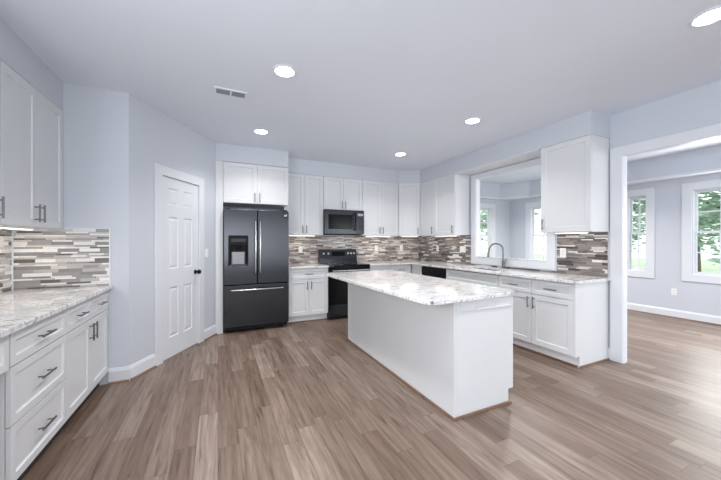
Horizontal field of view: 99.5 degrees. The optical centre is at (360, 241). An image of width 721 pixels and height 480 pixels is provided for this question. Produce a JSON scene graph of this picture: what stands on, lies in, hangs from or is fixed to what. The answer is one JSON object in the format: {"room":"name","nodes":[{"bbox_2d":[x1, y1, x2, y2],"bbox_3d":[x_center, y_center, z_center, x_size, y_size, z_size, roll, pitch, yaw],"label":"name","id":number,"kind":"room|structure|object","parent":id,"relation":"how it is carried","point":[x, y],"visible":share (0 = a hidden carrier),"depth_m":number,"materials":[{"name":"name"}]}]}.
{"room":"kitchen","nodes":[
{"label":"kitchen","id":0,"kind":"room"},
{"bbox_2d":[14,83,128,384],"bbox_3d":[-2.590,-0.040,2.781,0.803,2.730,0.128,0,0,-25],"label":"wall","id":1,"kind":"structure","parent":0,"point":[95,120],"depth_m":2.78,"materials":[{"name":"paint"}]},
{"bbox_2d":[12,228,110,289],"bbox_3d":[-2.622,0.146,2.697,0.657,0.530,0.013,0,0,-26],"label":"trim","id":2,"kind":"structure","parent":1,"relation":"attached to","point":[70,228],"depth_m":2.76,"materials":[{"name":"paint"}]},
{"bbox_2d":[108,366,129,384],"bbox_3d":[-2.262,1.255,2.854,0.159,0.140,0.033,0,0,-25],"label":"baseboard","id":3,"kind":"structure","parent":1,"relation":"attached to","point":[117,375],"depth_m":2.85,"materials":[{"name":"paint"}]},
{"bbox_2d":[0,18,288,167],"bbox_3d":[-1.613,-1.278,2.778,2.570,0.255,4.600,0,0,-25],"label":"wall","id":4,"kind":"structure","parent":0,"point":[14,52],"depth_m":2.45,"materials":[{"name":"paint"}]},
{"bbox_2d":[223,161,287,209],"bbox_3d":[-1.689,-0.855,4.873,0.930,0.590,0.731,0,0,-25],"label":"upper cabinet","id":5,"kind":"object","parent":4,"relation":"attached to","point":[244,185],"visible":1,"depth_m":4.58,"materials":[{"name":"paint"}]},
{"bbox_2d":[129,94,214,365],"bbox_3d":[-2.194,-0.040,3.636,0.120,2.730,1.466,0,0,5],"label":"wall","id":6,"kind":"structure","parent":0,"point":[154,136],"depth_m":3.15,"materials":[{"name":"paint"}]},
{"bbox_2d":[130,354,156,380],"bbox_3d":[-2.171,1.255,3.055,0.033,0.140,0.313,0,0,5],"label":"baseboard","id":7,"kind":"structure","parent":6,"relation":"attached to","point":[147,364],"depth_m":3.04,"materials":[{"name":"paint"}]},
{"bbox_2d":[154,163,203,365],"bbox_3d":[-2.184,0.250,3.640,0.138,2.150,0.850,0,0,5],"label":"trim","id":8,"kind":"structure","parent":6,"relation":"attached to","point":[160,171],"depth_m":3.29,"materials":[{"name":"paint"}]},
{"bbox_2d":[163,176,200,360],"bbox_3d":[-2.119,0.298,3.630,0.107,2.029,0.648,0,0,5],"label":"door","id":9,"kind":"structure","parent":6,"relation":"in","point":[180,199],"depth_m":3.61,"materials":[{"name":"paint"}]},
{"bbox_2d":[204,325,216,340],"bbox_3d":[-2.064,1.255,4.198,0.033,0.140,0.283,0,0,5],"label":"baseboard","id":10,"kind":"structure","parent":6,"relation":"attached to","point":[210,332],"depth_m":4.19,"materials":[{"name":"paint"}]},
{"bbox_2d":[223,207,418,264],"bbox_3d":[-0.593,-0.040,5.856,4.195,2.730,0.128,0,0,-25],"label":"wall","id":11,"kind":"structure","parent":0,"point":[388,247],"depth_m":6.04,"materials":[{"name":"tile"}]},
{"bbox_2d":[280,173,322,235],"bbox_3d":[-1.029,-0.627,5.380,0.685,1.044,0.371,0,0,-25],"label":"upper cabinet","id":12,"kind":"object","parent":11,"relation":"attached to","point":[305,192],"visible":0.87,"depth_m":5.25,"materials":[{"name":"paint"}]},
{"bbox_2d":[323,176,361,210],"bbox_3d":[-0.373,-0.858,5.686,0.756,0.582,0.371,0,0,-25],"label":"upper cabinet","id":13,"kind":"object","parent":11,"relation":"attached to","point":[338,193],"visible":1,"depth_m":5.54,"materials":[{"name":"paint"}]},
{"bbox_2d":[323,209,363,234],"bbox_3d":[-0.350,-0.340,5.638,0.754,0.444,0.469,0,0,-25],"label":"microwave","id":14,"kind":"object","parent":13,"relation":"attached to","point":[335,222],"visible":0.95,"depth_m":5.46,"materials":[{"name":"grey metal"}]},
{"bbox_2d":[355,180,397,235],"bbox_3d":[0.333,-0.627,6.016,0.793,1.044,0.371,0,0,-25],"label":"upper cabinet","id":15,"kind":"object","parent":11,"relation":"attached to","point":[379,199],"visible":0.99,"depth_m":5.87,"materials":[{"name":"paint"}]},
{"bbox_2d":[398,183,419,235],"bbox_3d":[1.058,-0.627,6.260,0.713,1.044,0.534,0,0,-25],"label":"upper cabinet","id":16,"kind":"object","parent":11,"relation":"attached to","point":[408,193],"visible":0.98,"depth_m":6.05,"materials":[{"name":"paint"}]},
{"bbox_2d":[0,0,720,169],"bbox_3d":[0.801,-1.455,1.026,5.760,0.100,10.680,0,0,-25],"label":"ceiling","id":17,"kind":"structure","parent":0,"point":[374,81],"depth_m":2.37,"materials":[{"name":"paint"}]},
{"bbox_2d":[214,86,247,99],"bbox_3d":[-1.228,-1.401,2.887,0.290,0.008,0.140,0,0,-25],"label":"ceiling vent","id":18,"kind":"object","parent":17,"relation":"in","point":[217,90],"visible":1,"depth_m":2.88,"materials":[{"name":"metal"}]},
{"bbox_2d":[253,129,268,134],"bbox_3d":[-1.274,-1.401,3.908,0.196,0.008,0.196,0,0,-25],"label":"recessed light","id":19,"kind":"object","parent":17,"relation":"in","point":[258,131],"visible":1,"depth_m":3.90,"materials":[{"name":"white"}]},
{"bbox_2d":[255,130,266,133],"bbox_3d":[-1.274,-1.403,3.908,0.148,0.003,0.148,0,0,-25],"label":"diffuser","id":20,"kind":"object","parent":19,"relation":"attached to","point":[256,131],"depth_m":3.90,"materials":[{"name":"white plastic"}]},
{"bbox_2d":[272,64,296,77],"bbox_3d":[-0.627,-1.401,2.522,0.196,0.008,0.196,0,0,-25],"label":"recessed light","id":21,"kind":"object","parent":17,"relation":"in","point":[284,71],"visible":1,"depth_m":2.52,"materials":[{"name":"paint"}]},
{"bbox_2d":[275,67,293,75],"bbox_3d":[-0.627,-1.403,2.522,0.148,0.003,0.148,0,0,-25],"label":"diffuser","id":22,"kind":"object","parent":21,"relation":"attached to","point":[279,71],"depth_m":2.52,"materials":[{"name":"white plastic"}]},
{"bbox_2d":[394,152,405,155],"bbox_3d":[0.645,-1.401,4.926,0.196,0.008,0.196,0,0,-25],"label":"recessed light","id":23,"kind":"object","parent":17,"relation":"in","point":[400,153],"visible":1,"depth_m":4.93,"materials":[{"name":"white"}]},
{"bbox_2d":[464,117,481,123],"bbox_3d":[1.306,-1.401,3.558,0.196,0.008,0.196,0,0,-25],"label":"recessed light","id":24,"kind":"object","parent":17,"relation":"in","point":[474,120],"visible":1,"depth_m":3.54,"materials":[{"name":"white"}]},
{"bbox_2d":[466,119,478,122],"bbox_3d":[1.306,-1.403,3.558,0.148,0.003,0.148,0,0,-25],"label":"diffuser","id":25,"kind":"object","parent":24,"relation":"attached to","point":[467,120],"depth_m":3.56,"materials":[{"name":"white plastic"}]},
{"bbox_2d":[688,6,720,27],"bbox_3d":[2.189,-1.401,1.906,0.196,0.008,0.196,0,0,-25],"label":"recessed light","id":26,"kind":"object","parent":17,"relation":"in","point":[710,16],"visible":1,"depth_m":1.92,"materials":[{"name":"white plastic"}]},
{"bbox_2d":[693,8,720,24],"bbox_3d":[2.189,-1.403,1.906,0.148,0.003,0.148,0,0,-25],"label":"diffuser","id":27,"kind":"object","parent":26,"relation":"attached to","point":[713,15],"depth_m":1.91,"materials":[{"name":"white plastic"}]},
{"bbox_2d":[21,310,720,479],"bbox_3d":[2.287,1.350,1.720,9.040,0.050,10.680,0,0,-25],"label":"floor","id":28,"kind":"structure","parent":0,"point":[291,401],"depth_m":2.25,"materials":[{"name":"wood"}]},
{"bbox_2d":[0,335,8,374],"bbox_3d":[-1.843,0.883,1.048,0.684,0.883,0.700,0,0,-25],"label":"drawer unit","id":29,"kind":"object","parent":28,"relation":"on","point":[4,342],"visible":0.81,"depth_m":1.45,"materials":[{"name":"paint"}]},
{"bbox_2d":[0,309,65,479],"bbox_3d":[-2.120,0.883,1.642,0.684,0.883,0.610,0,0,-25],"label":"base cabinet","id":30,"kind":"object","parent":28,"relation":"on","point":[33,388],"visible":0.95,"depth_m":1.67,"materials":[{"name":"paint"}]},
{"bbox_2d":[53,291,107,440],"bbox_3d":[-2.433,0.883,2.310,0.684,0.883,0.865,0,0,-25],"label":"base cabinet","id":31,"kind":"object","parent":28,"relation":"on","point":[86,321],"visible":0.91,"depth_m":2.36,"materials":[{"name":"paint"}]},
{"bbox_2d":[0,285,112,337],"bbox_3d":[-2.159,0.426,1.717,0.679,0.030,2.179,0,0,-25],"label":"countertop","id":32,"kind":"structure","parent":31,"relation":"on","point":[19,309],"depth_m":2.04,"materials":[{"name":"white stone"}]},
{"bbox_2d":[215,160,222,333],"bbox_3d":[-2.165,0.087,4.672,0.099,2.475,0.698,0,0,-25],"label":"end panel","id":33,"kind":"object","parent":28,"relation":"on","point":[218,164],"visible":0.98,"depth_m":4.36,"materials":[{"name":"paint"}]},
{"bbox_2d":[223,208,288,332],"bbox_3d":[-1.663,0.422,4.810,0.916,1.805,0.836,0,0,-25],"label":"refrigerator","id":34,"kind":"object","parent":28,"relation":"on","point":[255,243],"visible":1,"depth_m":4.48,"materials":[{"name":"grey metal"}]},
{"bbox_2d":[288,268,327,323],"bbox_3d":[-0.966,0.883,5.255,0.660,0.883,0.651,0,0,-25],"label":"base cabinet","id":35,"kind":"object","parent":28,"relation":"on","point":[308,287],"visible":0.94,"depth_m":5.00,"materials":[{"name":"paint"}]},
{"bbox_2d":[289,263,328,268],"bbox_3d":[-0.973,0.426,5.257,0.679,0.030,0.649,0,0,-25],"label":"countertop","id":36,"kind":"structure","parent":35,"relation":"on","point":[310,265],"depth_m":5.09,"materials":[{"name":"white stone"}]},
{"bbox_2d":[318,249,369,319],"bbox_3d":[-0.297,0.740,5.526,0.756,1.170,0.717,0,0,-25],"label":"range","id":37,"kind":"object","parent":28,"relation":"on","point":[338,260],"visible":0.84,"depth_m":5.22,"materials":[{"name":"grey metal"}]},
{"bbox_2d":[319,262,369,266],"bbox_3d":[-0.300,0.416,5.531,0.756,0.018,0.585,0,0,-25],"label":"cooktop","id":38,"kind":"object","parent":37,"relation":"in","point":[331,264],"depth_m":5.36,"materials":[{"name":"black"}]},
{"bbox_2d":[370,264,410,272],"bbox_3d":[0.440,0.883,5.912,0.880,0.883,0.651,0,0,-25],"label":"base cabinet","id":39,"kind":"object","parent":28,"relation":"on","point":[402,268],"visible":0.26,"depth_m":5.69,"materials":[{"name":"paint"}]},
{"bbox_2d":[359,260,610,283],"bbox_3d":[1.349,0.426,4.712,1.523,0.030,3.604,0,0,-25],"label":"countertop","id":40,"kind":"structure","parent":39,"relation":"on","point":[547,276],"depth_m":4.14,"materials":[{"name":"white stone"}]},
{"bbox_2d":[461,268,498,274],"bbox_3d":[1.899,0.546,4.629,0.396,0.210,0.696,0,0,-25],"label":"sink","id":41,"kind":"object","parent":40,"relation":"in","point":[474,268],"visible":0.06,"depth_m":4.71,"materials":[{"name":"grey metal"}]},
{"bbox_2d":[487,243,506,267],"bbox_3d":[2.060,0.217,4.611,0.276,0.387,0.085,0,0,3],"label":"faucet","id":42,"kind":"object","parent":40,"relation":"on","point":[488,254],"visible":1,"depth_m":4.61,"materials":[{"name":"silver metal"}]},
{"bbox_2d":[411,264,421,274],"bbox_3d":[1.317,0.883,5.831,0.595,0.883,0.340,0,0,-25],"label":"base cabinet","id":43,"kind":"object","parent":28,"relation":"on","point":[415,269],"visible":0.05,"depth_m":5.71,"materials":[{"name":"paint"}]},
{"bbox_2d":[347,283,512,421],"bbox_3d":[0.560,0.883,3.311,0.684,0.883,2.055,0,0,-25],"label":"kitchen island","id":44,"kind":"object","parent":28,"relation":"on","point":[457,357],"visible":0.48,"depth_m":2.48,"materials":[{"name":"paint"}]},
{"bbox_2d":[325,270,514,304],"bbox_3d":[0.422,0.426,3.222,1.017,0.030,2.120,0,0,-25],"label":"island countertop","id":45,"kind":"structure","parent":44,"relation":"on","point":[422,289],"depth_m":2.71,"materials":[{"name":"white stone"}]},
{"bbox_2d":[422,266,460,278],"bbox_3d":[1.508,0.887,5.374,0.596,0.875,0.632,0,0,-25],"label":"dishwasher","id":46,"kind":"object","parent":28,"relation":"on","point":[426,270],"visible":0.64,"depth_m":5.21,"materials":[{"name":"grey metal"}]},
{"bbox_2d":[446,269,498,286],"bbox_3d":[1.865,0.890,4.622,0.646,0.870,1.015,0,0,-25],"label":"base cabinet","id":47,"kind":"object","parent":28,"relation":"on","point":[463,276],"visible":0.23,"depth_m":4.44,"materials":[{"name":"paint"}]},
{"bbox_2d":[498,275,609,367],"bbox_3d":[2.290,0.883,3.714,0.646,0.883,0.979,0,0,-25],"label":"base cabinet","id":48,"kind":"object","parent":28,"relation":"on","point":[567,323],"visible":0.92,"depth_m":3.37,"materials":[{"name":"paint"}]},
{"bbox_2d":[288,110,609,183],"bbox_3d":[0.687,-1.278,4.411,2.980,0.255,3.590,0,0,-25],"label":"soffit","id":49,"kind":"structure","parent":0,"point":[589,122],"depth_m":4.68,"materials":[{"name":"paint"}]},
{"bbox_2d":[480,199,509,257],"bbox_3d":[2.664,-0.125,7.703,3.270,2.900,0.140,0,0,-25],"label":"wall","id":50,"kind":"structure","parent":0,"point":[502,208],"depth_m":8.14,"materials":[{"name":"paint"}]},
{"bbox_2d":[480,203,494,256],"bbox_3d":[3.001,-0.150,7.843,1.140,1.650,0.150,0,0,-25],"label":"window","id":51,"kind":"structure","parent":50,"relation":"in","point":[490,208],"depth_m":7.99,"materials":[{"name":"paint"}]},
{"bbox_2d":[419,80,720,347],"bbox_3d":[3.439,-0.090,2.104,0.068,2.830,10.100,0,0,-25],"label":"wall","id":52,"kind":"structure","parent":0,"point":[700,107],"depth_m":3.40,"materials":[{"name":"paint"}]},
{"bbox_2d":[420,174,469,235],"bbox_3d":[1.522,-0.627,5.659,0.381,1.044,0.965,0,0,-25],"label":"upper cabinet","id":53,"kind":"object","parent":52,"relation":"attached to","point":[444,201],"visible":1,"depth_m":5.37,"materials":[{"name":"paint"}]},
{"bbox_2d":[460,246,465,252],"bbox_3d":[1.828,0.145,5.457,0.010,0.116,0.144,0,0,-25],"label":"light switch","id":54,"kind":"object","parent":52,"relation":"attached to","point":[462,248],"visible":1,"depth_m":5.44,"materials":[{"name":"white plastic"}]},
{"bbox_2d":[455,149,540,175],"bbox_3d":[2.067,-1.146,4.551,0.360,0.008,1.495,0,0,-25],"label":"trim","id":55,"kind":"structure","parent":52,"relation":"attached to","point":[534,154],"depth_m":4.43,"materials":[{"name":"paint"}]},
{"bbox_2d":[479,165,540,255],"bbox_3d":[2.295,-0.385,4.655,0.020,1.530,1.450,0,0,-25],"label":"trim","id":56,"kind":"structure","parent":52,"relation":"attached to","point":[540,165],"depth_m":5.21,"materials":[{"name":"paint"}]},
{"bbox_2d":[476,256,545,260],"bbox_3d":[2.259,0.263,4.638,0.116,0.014,1.222,0,0,-25],"label":"granite ledge","id":57,"kind":"object","parent":52,"relation":"on","point":[476,256],"visible":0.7,"depth_m":4.51,"materials":[{"name":"white stone"}]},
{"bbox_2d":[471,158,555,269],"bbox_3d":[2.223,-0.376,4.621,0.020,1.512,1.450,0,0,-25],"label":"trim","id":58,"kind":"structure","parent":52,"relation":"attached to","point":[550,263],"depth_m":4.56,"materials":[{"name":"paint"}]},
{"bbox_2d":[560,248,565,256],"bbox_3d":[2.570,0.145,3.872,0.008,0.116,0.072,0,0,-25],"label":"wall outlet","id":59,"kind":"object","parent":52,"relation":"attached to","point":[562,250],"visible":1,"depth_m":3.87,"materials":[{"name":"white plastic"}]},
{"bbox_2d":[541,134,608,232],"bbox_3d":[2.492,-0.627,3.588,0.386,1.044,0.560,0,0,-25],"label":"upper cabinet","id":60,"kind":"object","parent":52,"relation":"attached to","point":[575,172],"visible":1,"depth_m":3.42,"materials":[{"name":"paint"}]},
{"bbox_2d":[555,232,588,233],"bbox_3d":[2.475,-0.098,3.585,0.050,0.014,0.360,0,0,-25],"label":"light","id":61,"kind":"object","parent":60,"relation":"attached to","point":[560,232],"visible":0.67,"depth_m":3.60,"materials":[{"name":"white plastic"}]},
{"bbox_2d":[480,168,720,200],"bbox_3d":[4.828,-1.097,2.908,3.130,0.035,10.380,0,0,-25],"label":"trim","id":62,"kind":"structure","parent":52,"relation":"attached to","point":[718,170],"depth_m":5.43,"materials":[{"name":"paint"}]},
{"bbox_2d":[610,123,720,363],"bbox_3d":[3.406,0.148,2.089,0.020,2.353,2.906,0,0,-25],"label":"trim","id":63,"kind":"structure","parent":52,"relation":"attached to","point":[616,154],"depth_m":3.32,"materials":[{"name":"paint"}]},
{"bbox_2d":[480,138,720,183],"bbox_3d":[4.887,-1.525,2.946,3.270,0.100,10.640,0,0,-25],"label":"ceiling","id":64,"kind":"structure","parent":0,"point":[534,173],"depth_m":5.64,"materials":[{"name":"paint"}]},
{"bbox_2d":[480,145,720,197],"bbox_3d":[4.828,-1.295,2.908,3.130,0.360,10.380,0,0,-25],"label":"wall","id":65,"kind":"structure","parent":0,"point":[707,158],"depth_m":5.36,"materials":[{"name":"paint"}]},
{"bbox_2d":[510,173,720,315],"bbox_3d":[6.309,-0.125,3.600,0.140,2.900,10.380,0,0,-25],"label":"wall","id":66,"kind":"structure","parent":0,"point":[696,297],"depth_m":5.38,"materials":[{"name":"paint"}]},
{"bbox_2d":[525,201,545,259],"bbox_3d":[4.536,-0.150,7.358,0.150,1.650,1.110,0,0,-25],"label":"window","id":67,"kind":"structure","parent":66,"relation":"in","point":[530,208],"depth_m":7.73,"materials":[{"name":"paint"}]},
{"bbox_2d":[627,187,654,277],"bbox_3d":[5.271,-0.150,5.786,0.150,1.650,0.520,0,0,-25],"label":"window","id":68,"kind":"structure","parent":66,"relation":"in","point":[648,194],"depth_m":5.64,"materials":[{"name":"paint"}]},
{"bbox_2d":[627,303,720,325],"bbox_3d":[6.231,1.255,3.563,0.033,0.140,10.380,0,0,-25],"label":"baseboard","id":69,"kind":"structure","parent":66,"relation":"attached to","point":[691,316],"depth_m":5.25,"materials":[{"name":"paint"}]},
{"bbox_2d":[671,288,676,295],"bbox_3d":[5.437,0.880,5.290,0.008,0.116,0.072,0,0,-25],"label":"wall outlet","id":70,"kind":"object","parent":66,"relation":"attached to","point":[673,291],"visible":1,"depth_m":5.29,"materials":[{"name":"white plastic"}]},
{"bbox_2d":[682,179,720,283],"bbox_3d":[5.881,-0.150,4.481,0.150,1.650,1.640,0,0,-25],"label":"window","id":71,"kind":"structure","parent":66,"relation":"in","point":[690,191],"depth_m":5.09,"materials":[{"name":"paint"}]},
{"bbox_3d":[-1.282,-0.040,-1.107,0.120,2.730,8.280,0,0,-25],"label":"wall","id":72,"kind":"structure","parent":0,"visible":0},
{"bbox_2d":[0,229,11,292],"bbox_3d":[-2.372,0.148,1.376,0.008,0.526,2.602,0,0,-25],"label":"backsplash","id":73,"kind":"structure","parent":72,"relation":"attached to","point":[5,234],"depth_m":2.48,"materials":[{"name":"tile"}]},
{"bbox_2d":[0,59,62,228],"bbox_3d":[-2.576,-0.627,2.248,0.356,1.044,0.855,0,0,-25],"label":"upper cabinet","id":74,"kind":"object","parent":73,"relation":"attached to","point":[31,125],"visible":1,"depth_m":2.22,"materials":[{"name":"paint"}]},
{"bbox_2d":[0,196,4,217],"bbox_3d":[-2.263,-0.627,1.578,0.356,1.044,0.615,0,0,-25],"label":"handle","id":75,"kind":"object","parent":74,"relation":"attached to","point":[3,198],"visible":1,"depth_m":1.89,"materials":[{"name":"metal"}]},
{"bbox_2d":[0,226,33,229],"bbox_3d":[-2.623,-0.098,2.306,0.050,0.014,0.450,0,0,-25],"label":"light","id":76,"kind":"object","parent":74,"relation":"attached to","point":[1,227],"visible":1,"depth_m":2.30,"materials":[{"name":"white plastic"}]},
{"label":"outside","id":77,"kind":"structure","parent":0,"visible":0},
{"bbox_2d":[481,252,719,272],"bbox_3d":[20.592,1.950,17.903,37.530,0.050,65.000,0,0,-25],"label":"ground","id":78,"kind":"structure","parent":77,"point":[706,266],"depth_m":26.33,"materials":[{"name":"white"}]},
{"bbox_2d":[480,210,486,243],"bbox_3d":[13.820,-3.317,32.580,6.949,10.494,6.529,0,0,-25],"label":"tree","id":79,"kind":"object","parent":78,"relation":"on","point":[483,226],"visible":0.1,"depth_m":30.72,"materials":[{"name":"green plant"}]},
{"bbox_2d":[632,198,644,248],"bbox_3d":[13.812,-2.155,17.026,5.135,8.172,5.160,0,0,-25],"label":"tree","id":80,"kind":"object","parent":78,"relation":"on","point":[642,201],"visible":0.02,"depth_m":14.98,"materials":[{"name":"green plant"}]},
{"bbox_2d":[633,191,719,271],"bbox_3d":[19.891,-3.119,18.166,6.827,10.097,7.441,0,0,-25],"label":"tree","id":81,"kind":"object","parent":78,"relation":"on","point":[711,213],"visible":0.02,"depth_m":18.14,"materials":[{"name":"green plant"}]},
{"bbox_2d":[698,191,719,264],"bbox_3d":[15.245,-2.113,12.107,5.397,8.088,4.964,0,0,-25],"label":"tree","id":82,"kind":"object","parent":78,"relation":"on","point":[706,219],"visible":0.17,"depth_m":12.88,"materials":[{"name":"green plant"}]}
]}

